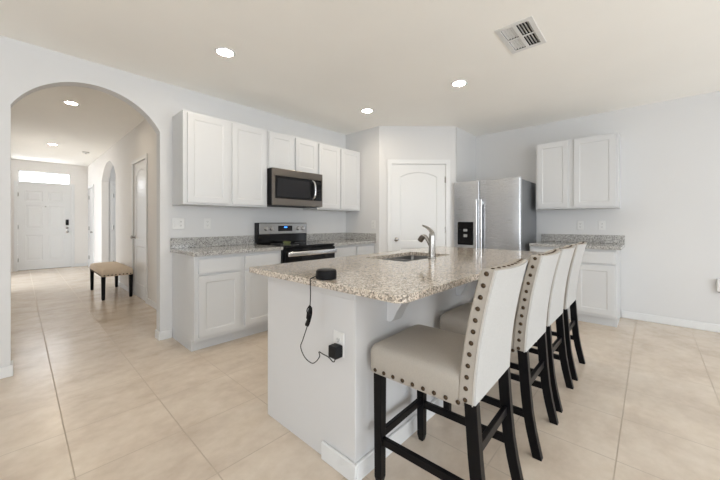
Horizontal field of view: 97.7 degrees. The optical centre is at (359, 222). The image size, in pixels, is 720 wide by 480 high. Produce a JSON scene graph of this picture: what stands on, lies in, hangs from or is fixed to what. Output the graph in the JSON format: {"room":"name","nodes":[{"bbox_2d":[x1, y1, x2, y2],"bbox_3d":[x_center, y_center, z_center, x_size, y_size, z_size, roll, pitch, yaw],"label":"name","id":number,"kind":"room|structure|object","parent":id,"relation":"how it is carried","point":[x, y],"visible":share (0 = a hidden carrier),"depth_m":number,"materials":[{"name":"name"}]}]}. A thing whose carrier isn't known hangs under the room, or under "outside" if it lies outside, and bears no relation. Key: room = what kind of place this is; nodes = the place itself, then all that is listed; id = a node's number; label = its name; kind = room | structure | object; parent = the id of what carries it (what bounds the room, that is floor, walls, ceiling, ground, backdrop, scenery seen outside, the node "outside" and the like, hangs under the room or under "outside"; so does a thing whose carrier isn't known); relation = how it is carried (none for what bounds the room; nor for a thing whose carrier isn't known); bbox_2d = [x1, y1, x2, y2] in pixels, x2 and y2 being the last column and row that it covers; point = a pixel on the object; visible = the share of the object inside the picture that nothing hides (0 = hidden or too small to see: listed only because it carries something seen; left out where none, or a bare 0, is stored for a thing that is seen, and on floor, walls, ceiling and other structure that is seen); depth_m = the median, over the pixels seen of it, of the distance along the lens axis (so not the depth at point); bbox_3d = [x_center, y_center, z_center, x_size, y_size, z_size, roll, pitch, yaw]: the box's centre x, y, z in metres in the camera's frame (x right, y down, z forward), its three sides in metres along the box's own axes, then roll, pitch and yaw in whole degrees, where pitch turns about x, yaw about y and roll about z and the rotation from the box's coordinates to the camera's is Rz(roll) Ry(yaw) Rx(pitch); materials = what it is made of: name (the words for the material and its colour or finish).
{"room":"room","nodes":[
{"label":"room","id":0,"kind":"room"},
{"bbox_2d":[11,159,87,271],"bbox_3d":[-8.005,-0.182,8.120,0.120,2.720,1.720,0,0,43],"label":"wall","id":1,"kind":"structure","parent":0,"point":[78,175],"depth_m":8.45,"materials":[{"name":"paint"}]},
{"bbox_2d":[18,170,69,183],"bbox_3d":[-8.065,-1.139,8.056,0.060,0.305,0.945,0,0,43],"label":"window","id":2,"kind":"structure","parent":1,"relation":"in","point":[31,176],"depth_m":8.03,"materials":[{"name":"white glass"}]},
{"bbox_2d":[18,184,70,270],"bbox_3d":[-8.018,0.105,8.005,0.106,2.122,0.986,0,0,43],"label":"door","id":3,"kind":"structure","parent":1,"relation":"in","point":[44,211],"depth_m":8.01,"materials":[{"name":"white paint"}]},
{"bbox_2d":[14,181,74,270],"bbox_3d":[-8.011,0.078,8.013,0.016,2.200,1.095,0,0,43],"label":"trim","id":4,"kind":"structure","parent":1,"relation":"attached to","point":[16,183],"depth_m":7.91,"materials":[{"name":"white paint"}]},
{"bbox_2d":[75,263,86,266],"bbox_3d":[-7.551,1.135,8.513,0.014,0.085,0.234,0,0,43],"label":"baseboard","id":5,"kind":"structure","parent":1,"relation":"attached to","point":[76,264],"depth_m":8.50,"materials":[{"name":"white paint"}]},
{"bbox_2d":[11,86,144,165],"bbox_3d":[-4.568,-1.592,6.241,7.722,0.100,3.620,0,0,43],"label":"ceiling","id":6,"kind":"structure","parent":0,"point":[40,118],"depth_m":4.93,"materials":[{"name":"paint"}]},
{"bbox_2d":[63,100,79,104],"bbox_3d":[-3.712,-1.538,4.043,0.160,0.007,0.160,0,0,43],"label":"recessed light","id":7,"kind":"object","parent":6,"relation":"in","point":[65,101],"visible":1,"depth_m":4.04,"materials":[{"name":"white plastic"}]},
{"bbox_2d":[109,167,115,261],"bbox_3d":[-5.234,-0.182,7.954,0.100,2.720,1.805,0,0,43],"label":"wall","id":8,"kind":"structure","parent":0,"point":[112,177],"depth_m":7.27,"materials":[{"name":"paint"}]},
{"bbox_2d":[110,181,115,261],"bbox_3d":[-5.482,0.108,7.598,0.016,2.140,0.885,0,0,43],"label":"trim","id":9,"kind":"structure","parent":8,"relation":"attached to","point":[111,182],"depth_m":7.29,"materials":[{"name":"white paint"}]},
{"bbox_2d":[113,184,115,261],"bbox_3d":[-5.509,0.135,7.608,0.056,2.066,0.779,0,0,43],"label":"door","id":10,"kind":"structure","parent":8,"relation":"in","point":[114,185],"depth_m":7.35,"materials":[{"name":"white paint"}]},
{"bbox_2d":[88,119,156,302],"bbox_3d":[-4.631,-0.182,6.085,7.601,2.720,0.125,0,0,43],"label":"wall","id":11,"kind":"structure","parent":0,"point":[141,140],"depth_m":5.59,"materials":[{"name":"paint"}]},
{"bbox_2d":[89,188,92,265],"bbox_3d":[-6.994,0.135,8.171,0.794,2.066,0.106,0,0,43],"label":"door","id":12,"kind":"structure","parent":11,"relation":"in","point":[91,189],"depth_m":8.23,"materials":[{"name":"white paint"}]},
{"bbox_2d":[88,184,93,266],"bbox_3d":[-6.987,0.108,8.162,0.900,2.140,0.016,0,0,43],"label":"trim","id":13,"kind":"structure","parent":11,"relation":"attached to","point":[91,186],"depth_m":8.15,"materials":[{"name":"white paint"}]},
{"bbox_2d":[118,281,128,291],"bbox_3d":[-4.258,1.135,5.646,1.345,0.085,0.014,0,0,43],"label":"baseboard","id":14,"kind":"structure","parent":11,"relation":"attached to","point":[120,284],"depth_m":5.58,"materials":[{"name":"white paint"}]},
{"bbox_2d":[130,160,144,300],"bbox_3d":[-3.417,0.110,4.871,0.784,2.116,0.106,0,0,43],"label":"door","id":15,"kind":"structure","parent":11,"relation":"in","point":[139,168],"depth_m":4.95,"materials":[{"name":"white paint"}]},
{"bbox_2d":[132,153,147,303],"bbox_3d":[-3.426,0.083,4.877,0.890,2.190,0.016,0,0,43],"label":"trim","id":16,"kind":"structure","parent":11,"relation":"attached to","point":[145,156],"depth_m":4.60,"materials":[{"name":"white paint"}]},
{"bbox_2d":[147,298,156,309],"bbox_3d":[-2.488,1.135,4.013,1.631,0.085,0.014,0,0,43],"label":"baseboard","id":17,"kind":"structure","parent":11,"relation":"attached to","point":[151,303],"depth_m":4.37,"materials":[{"name":"white paint"}]},
{"bbox_2d":[0,35,345,367],"bbox_3d":[-2.598,-0.182,2.595,0.120,2.720,7.091,0,0,43],"label":"wall","id":18,"kind":"structure","parent":0,"point":[26,69],"depth_m":3.16,"materials":[{"name":"paint"}]},
{"bbox_2d":[0,365,12,378],"bbox_3d":[-3.811,1.135,1.181,0.014,0.085,3.369,0,0,43],"label":"baseboard","id":19,"kind":"structure","parent":18,"relation":"attached to","point":[7,371],"depth_m":2.39,"materials":[{"name":"white paint"}]},
{"bbox_2d":[155,329,159,340],"bbox_3d":[-2.048,1.135,3.181,0.134,0.085,0.014,0,0,43],"label":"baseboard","id":20,"kind":"object","parent":18,"relation":"attached to","point":[157,333],"visible":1,"depth_m":3.16,"materials":[{"name":"white paint"}]},
{"bbox_2d":[160,330,171,339],"bbox_3d":[-1.963,1.135,3.183,0.014,0.085,0.103,0,0,43],"label":"baseboard","id":21,"kind":"structure","parent":18,"relation":"attached to","point":[167,334],"depth_m":3.17,"materials":[{"name":"white paint"}]},
{"bbox_2d":[172,218,184,228],"bbox_3d":[-1.887,0.008,3.268,0.011,0.116,0.118,0,0,43],"label":"outlet","id":22,"kind":"object","parent":18,"relation":"attached to","point":[177,223],"visible":1,"depth_m":3.27,"materials":[{"name":"white plastic"}]},
{"bbox_2d":[204,218,210,228],"bbox_3d":[-1.691,0.008,3.482,0.009,0.116,0.072,0,0,43],"label":"outlet","id":23,"kind":"object","parent":18,"relation":"attached to","point":[207,221],"visible":1,"depth_m":3.48,"materials":[{"name":"white plastic"}]},
{"bbox_2d":[170,235,254,248],"bbox_3d":[-1.621,0.210,3.549,0.020,0.107,0.926,0,0,43],"label":"backsplash","id":24,"kind":"structure","parent":18,"relation":"attached to","point":[189,242],"depth_m":3.49,"materials":[{"name":"grey stone"}]},
{"bbox_2d":[172,109,266,207],"bbox_3d":[-1.501,-0.635,3.450,0.331,0.910,0.904,0,0,43],"label":"upper cabinet","id":25,"kind":"object","parent":18,"relation":"attached to","point":[217,162],"visible":1,"depth_m":3.25,"materials":[{"name":"grey paint"}]},
{"bbox_2d":[267,130,316,173],"bbox_3d":[-0.940,-0.864,4.059,0.331,0.453,0.749,0,0,43],"label":"upper cabinet","id":26,"kind":"object","parent":18,"relation":"attached to","point":[284,151],"visible":0.75,"depth_m":3.91,"materials":[{"name":"grey paint"}]},
{"bbox_2d":[307,233,345,240],"bbox_3d":[-0.520,0.210,4.742,0.020,0.107,0.833,0,0,43],"label":"backsplash","id":27,"kind":"structure","parent":18,"relation":"attached to","point":[316,236],"depth_m":4.73,"materials":[{"name":"grey stone"}]},
{"bbox_2d":[303,142,359,211],"bbox_3d":[-0.397,-0.635,4.647,0.331,0.910,0.847,0,0,43],"label":"upper cabinet","id":28,"kind":"object","parent":18,"relation":"attached to","point":[339,168],"visible":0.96,"depth_m":4.51,"materials":[{"name":"grey paint"}]},
{"bbox_2d":[267,167,321,207],"bbox_3d":[-0.886,-0.420,4.011,0.474,0.434,0.747,0,0,43],"label":"microwave","id":29,"kind":"object","parent":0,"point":[285,188],"visible":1,"depth_m":3.83,"materials":[{"name":"silver metal"}]},
{"bbox_2d":[0,266,719,479],"bbox_3d":[-2.358,1.228,3.329,15.080,0.100,8.796,0,0,43],"label":"floor","id":30,"kind":"structure","parent":0,"point":[92,393],"depth_m":2.02,"materials":[{"name":"tile"}]},
{"bbox_2d":[90,261,132,300],"bbox_3d":[-4.180,0.938,5.261,1.183,0.480,0.407,0,0,43],"label":"upholstered bench","id":31,"kind":"object","parent":30,"relation":"on","point":[103,269],"visible":1,"depth_m":4.99,"materials":[{"name":"beige fabric"}]},
{"bbox_2d":[90,261,132,276],"bbox_3d":[-4.178,0.759,5.264,1.170,0.122,0.400,0,0,43],"label":"cushion","id":32,"kind":"object","parent":31,"relation":"on","point":[103,269],"depth_m":4.96,"materials":[{"name":"beige fabric"}]},
{"bbox_2d":[172,250,280,351],"bbox_3d":[-1.395,0.740,3.353,0.619,0.876,0.904,0,0,43],"label":"base cabinet","id":33,"kind":"object","parent":30,"relation":"on","point":[216,299],"visible":0.79,"depth_m":3.04,"materials":[{"name":"grey paint"}]},
{"bbox_2d":[170,235,282,256],"bbox_3d":[-1.392,0.229,3.337,0.644,0.143,0.926,0,0,43],"label":"countertop","id":34,"kind":"structure","parent":33,"relation":"on","point":[191,246],"depth_m":3.35,"materials":[{"name":"grey stone"}]},
{"bbox_2d":[254,223,336,262],"bbox_3d":[-0.793,0.589,3.921,0.720,1.178,0.741,0,0,43],"label":"range","id":35,"kind":"object","parent":30,"relation":"on","point":[271,234],"visible":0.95,"depth_m":3.88,"materials":[{"name":"black metal"}]},
{"bbox_2d":[258,241,333,248],"bbox_3d":[-0.798,0.272,3.925,0.612,0.024,0.741,0,0,43],"label":"cooktop","id":36,"kind":"object","parent":35,"relation":"in","point":[294,244],"depth_m":3.83,"materials":[{"name":"black glass"}]},
{"bbox_2d":[281,245,332,262],"bbox_3d":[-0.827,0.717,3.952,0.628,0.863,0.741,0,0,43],"label":"door","id":37,"kind":"structure","parent":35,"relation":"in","point":[282,251],"depth_m":3.49,"materials":[{"name":"black glass"}]},
{"bbox_2d":[335,243,373,257],"bbox_3d":[-0.293,0.740,4.548,0.619,0.876,0.852,0,0,43],"label":"base cabinet","id":38,"kind":"object","parent":30,"relation":"on","point":[359,249],"visible":0.18,"depth_m":4.33,"materials":[{"name":"grey paint"}]},
{"bbox_2d":[307,232,375,245],"bbox_3d":[-0.284,0.229,4.539,0.644,0.143,0.854,0,0,43],"label":"countertop","id":39,"kind":"structure","parent":38,"relation":"on","point":[339,239],"depth_m":4.68,"materials":[{"name":"grey stone"}]},
{"bbox_2d":[268,255,477,479],"bbox_3d":[0.452,0.736,2.382,0.934,0.884,2.086,0,0,43],"label":"kitchen island","id":40,"kind":"object","parent":30,"relation":"on","point":[328,405],"visible":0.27,"depth_m":1.62,"materials":[{"name":"grey paint"}]},
{"bbox_2d":[334,330,343,357],"bbox_3d":[-0.101,0.575,1.495,0.072,0.116,0.009,0,0,43],"label":"outlet","id":41,"kind":"object","parent":40,"relation":"attached to","point":[338,336],"visible":0.6,"depth_m":1.49,"materials":[{"name":"white plastic"}]},
{"bbox_2d":[300,268,341,363],"bbox_3d":[-0.201,0.459,1.494,0.240,0.480,0.108,0,0,20],"label":"smart speaker","id":42,"kind":"object","parent":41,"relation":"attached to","point":[334,350],"visible":1,"depth_m":1.46},
{"bbox_2d":[249,246,544,303],"bbox_3d":[0.518,0.279,2.338,1.104,0.030,2.290,0,0,43],"label":"island countertop","id":43,"kind":"structure","parent":40,"relation":"on","point":[365,275],"depth_m":1.74,"materials":[{"name":"beige stone"}]},
{"bbox_2d":[382,255,428,261],"bbox_3d":[0.391,0.385,2.492,0.387,0.180,0.665,0,0,43],"label":"sink","id":44,"kind":"object","parent":43,"relation":"in","point":[410,257],"visible":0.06,"depth_m":2.77,"materials":[{"name":"silver metal"}]},
{"bbox_2d":[418,225,435,258],"bbox_3d":[0.493,0.139,2.326,0.149,0.249,0.060,0,0,43],"label":"faucet","id":45,"kind":"object","parent":43,"relation":"on","point":[430,241],"visible":0.99,"depth_m":2.28,"materials":[{"name":"grey metal"}]},
{"bbox_2d":[371,258,527,479],"bbox_3d":[0.394,0.668,1.412,0.593,1.021,0.437,0,0,41],"label":"bar stool","id":46,"kind":"object","parent":30,"relation":"on","point":[457,369],"visible":1,"depth_m":1.28,"materials":[{"name":"beige fabric"}]},
{"bbox_2d":[454,177,535,281],"bbox_3d":[1.941,0.298,4.538,0.897,1.759,0.823,0,0,43],"label":"refrigerator","id":47,"kind":"object","parent":30,"relation":"on","point":[500,214],"visible":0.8,"depth_m":4.24,"materials":[{"name":"grey metal"}]},
{"bbox_2d":[440,250,560,461],"bbox_3d":[0.832,0.668,1.883,0.593,1.021,0.437,0,0,42],"label":"bar stool","id":48,"kind":"object","parent":30,"relation":"on","point":[529,327],"visible":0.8,"depth_m":1.63,"materials":[{"name":"beige fabric"}]},
{"bbox_2d":[510,245,575,412],"bbox_3d":[1.190,0.668,2.279,0.593,1.021,0.437,0,0,43],"label":"bar stool","id":49,"kind":"object","parent":30,"relation":"on","point":[556,298],"visible":0.51,"depth_m":2.08,"materials":[{"name":"beige fabric"}]},
{"bbox_2d":[520,242,586,380],"bbox_3d":[1.556,0.668,2.671,0.593,1.021,0.437,0,0,43],"label":"bar stool","id":50,"kind":"object","parent":30,"relation":"on","point":[572,278],"visible":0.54,"depth_m":2.43,"materials":[{"name":"beige fabric"}]},
{"bbox_2d":[530,246,619,326],"bbox_3d":[2.723,0.740,3.999,0.875,0.876,0.619,0,0,43],"label":"base cabinet","id":51,"kind":"object","parent":30,"relation":"on","point":[598,284],"visible":0.38,"depth_m":3.60,"materials":[{"name":"grey paint"}]},
{"bbox_2d":[529,234,624,249],"bbox_3d":[2.732,0.229,3.974,0.917,0.143,0.644,0,0,43],"label":"countertop","id":52,"kind":"structure","parent":51,"relation":"on","point":[607,242],"depth_m":4.02,"materials":[{"name":"grey stone"}]},
{"bbox_2d":[0,0,719,136],"bbox_3d":[0.542,-1.516,0.654,7.131,0.200,8.736,0,0,43],"label":"ceiling","id":53,"kind":"structure","parent":0,"point":[318,63],"depth_m":2.58,"materials":[{"name":"paint"}]},
{"bbox_2d":[215,47,234,57],"bbox_3d":[-1.118,-1.412,2.607,0.160,0.007,0.160,0,0,43],"label":"recessed light","id":54,"kind":"object","parent":53,"relation":"in","point":[222,51],"visible":1,"depth_m":2.60,"materials":[{"name":"white plastic"}]},
{"bbox_2d":[217,49,232,55],"bbox_3d":[-1.118,-1.413,2.607,0.119,0.002,0.119,0,0,43],"label":"diffuser","id":55,"kind":"object","parent":54,"relation":"attached to","point":[222,52],"depth_m":2.61,"materials":[{"name":"white"}]},
{"bbox_2d":[361,108,372,112],"bbox_3d":[0.090,-1.412,3.966,0.160,0.007,0.160,0,0,43],"label":"recessed light","id":56,"kind":"object","parent":53,"relation":"in","point":[365,110],"visible":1,"depth_m":3.96,"materials":[{"name":"white plastic"}]},
{"bbox_2d":[451,79,466,86],"bbox_3d":[1.005,-1.412,3.186,0.160,0.007,0.160,0,0,43],"label":"recessed light","id":57,"kind":"object","parent":53,"relation":"in","point":[457,83],"visible":1,"depth_m":3.19,"materials":[{"name":"white plastic"}]},
{"bbox_2d":[453,81,464,85],"bbox_3d":[1.005,-1.413,3.186,0.119,0.002,0.119,0,0,43],"label":"diffuser","id":58,"kind":"object","parent":57,"relation":"attached to","point":[455,83],"depth_m":3.19,"materials":[{"name":"white"}]},
{"bbox_2d":[494,16,545,53],"bbox_3d":[1.225,-1.474,2.390,0.252,0.128,0.423,0,0,43],"label":"ceiling vent","id":59,"kind":"object","parent":53,"relation":"in","point":[524,34],"visible":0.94,"depth_m":2.41,"materials":[{"name":"white plastic"}]},
{"bbox_2d":[346,126,378,252],"bbox_3d":[0.059,-0.119,4.872,0.698,2.594,0.100,0,0,43],"label":"wall","id":60,"kind":"structure","parent":0,"point":[366,142],"depth_m":4.75,"materials":[{"name":"paint"}]},
{"bbox_2d":[345,232,375,240],"bbox_3d":[-0.003,0.210,4.846,0.639,0.107,0.020,0,0,43],"label":"backsplash","id":61,"kind":"structure","parent":60,"relation":"attached to","point":[354,236],"depth_m":4.81,"materials":[{"name":"grey stone"}]},
{"bbox_2d":[379,126,455,252],"bbox_3d":[0.843,-0.119,4.662,1.125,2.594,0.100,0,0,-1],"label":"wall","id":62,"kind":"structure","parent":0,"point":[395,142],"depth_m":4.61,"materials":[{"name":"paint"}]},
{"bbox_2d":[387,160,449,251],"bbox_3d":[0.860,0.128,4.604,0.924,2.100,0.016,0,0,-1],"label":"trim","id":63,"kind":"structure","parent":62,"relation":"attached to","point":[389,162],"depth_m":4.59,"materials":[{"name":"white paint"}]},
{"bbox_2d":[392,164,445,250],"bbox_3d":[0.871,0.155,4.601,0.818,2.026,0.106,0,0,-1],"label":"door","id":64,"kind":"structure","parent":62,"relation":"in","point":[418,190],"depth_m":4.62,"materials":[{"name":"white paint"}]},
{"bbox_2d":[456,127,475,182],"bbox_3d":[1.632,-0.119,4.943,0.100,2.594,0.713,0,0,43],"label":"wall","id":65,"kind":"structure","parent":0,"point":[465,141],"depth_m":4.87,"materials":[{"name":"paint"}]},
{"bbox_2d":[479,177,535,281],"bbox_3d":[1.943,0.283,4.536,0.893,1.729,0.823,0,0,43],"label":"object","id":66,"kind":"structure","parent":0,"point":[507,206],"depth_m":4.15,"materials":[{"name":"grey metal"}]},
{"bbox_2d":[476,91,719,324],"bbox_3d":[3.419,-0.119,3.861,7.249,2.594,0.120,0,0,43],"label":"wall","id":67,"kind":"structure","parent":0,"point":[668,214],"depth_m":3.71,"materials":[{"name":"paint"}]},
{"bbox_2d":[536,132,619,209],"bbox_3d":[2.818,-0.624,4.100,0.873,0.887,0.342,0,0,43],"label":"upper cabinet","id":68,"kind":"object","parent":67,"relation":"attached to","point":[584,172],"visible":1,"depth_m":3.94,"materials":[{"name":"grey paint"}]},
{"bbox_2d":[577,221,583,229],"bbox_3d":[2.948,0.035,4.207,0.072,0.116,0.009,0,0,43],"label":"outlet","id":69,"kind":"object","parent":67,"relation":"attached to","point":[580,224],"visible":1,"depth_m":4.20,"materials":[{"name":"white plastic"}]},
{"bbox_2d":[541,234,624,243],"bbox_3d":[2.943,0.210,4.203,0.917,0.107,0.020,0,0,43],"label":"backsplash","id":70,"kind":"structure","parent":67,"relation":"attached to","point":[610,239],"depth_m":4.16,"materials":[{"name":"grey stone"}]},
{"bbox_2d":[598,221,604,229],"bbox_3d":[3.117,0.035,4.051,0.072,0.116,0.009,0,0,43],"label":"outlet","id":71,"kind":"object","parent":67,"relation":"attached to","point":[601,224],"visible":1,"depth_m":4.05,"materials":[{"name":"white plastic"}]},
{"bbox_2d":[622,311,719,332],"bbox_3d":[4.604,1.135,2.676,3.660,0.085,0.014,0,0,43],"label":"baseboard","id":72,"kind":"structure","parent":67,"relation":"attached to","point":[625,314],"depth_m":3.61,"materials":[{"name":"white paint"}]},
{"bbox_2d":[716,279,719,291],"bbox_3d":[3.874,0.671,3.329,0.130,0.142,0.044,0,0,43],"label":"wall box","id":73,"kind":"object","parent":67,"relation":"attached to","point":[717,280],"visible":1,"depth_m":3.35,"materials":[{"name":"white plastic"}]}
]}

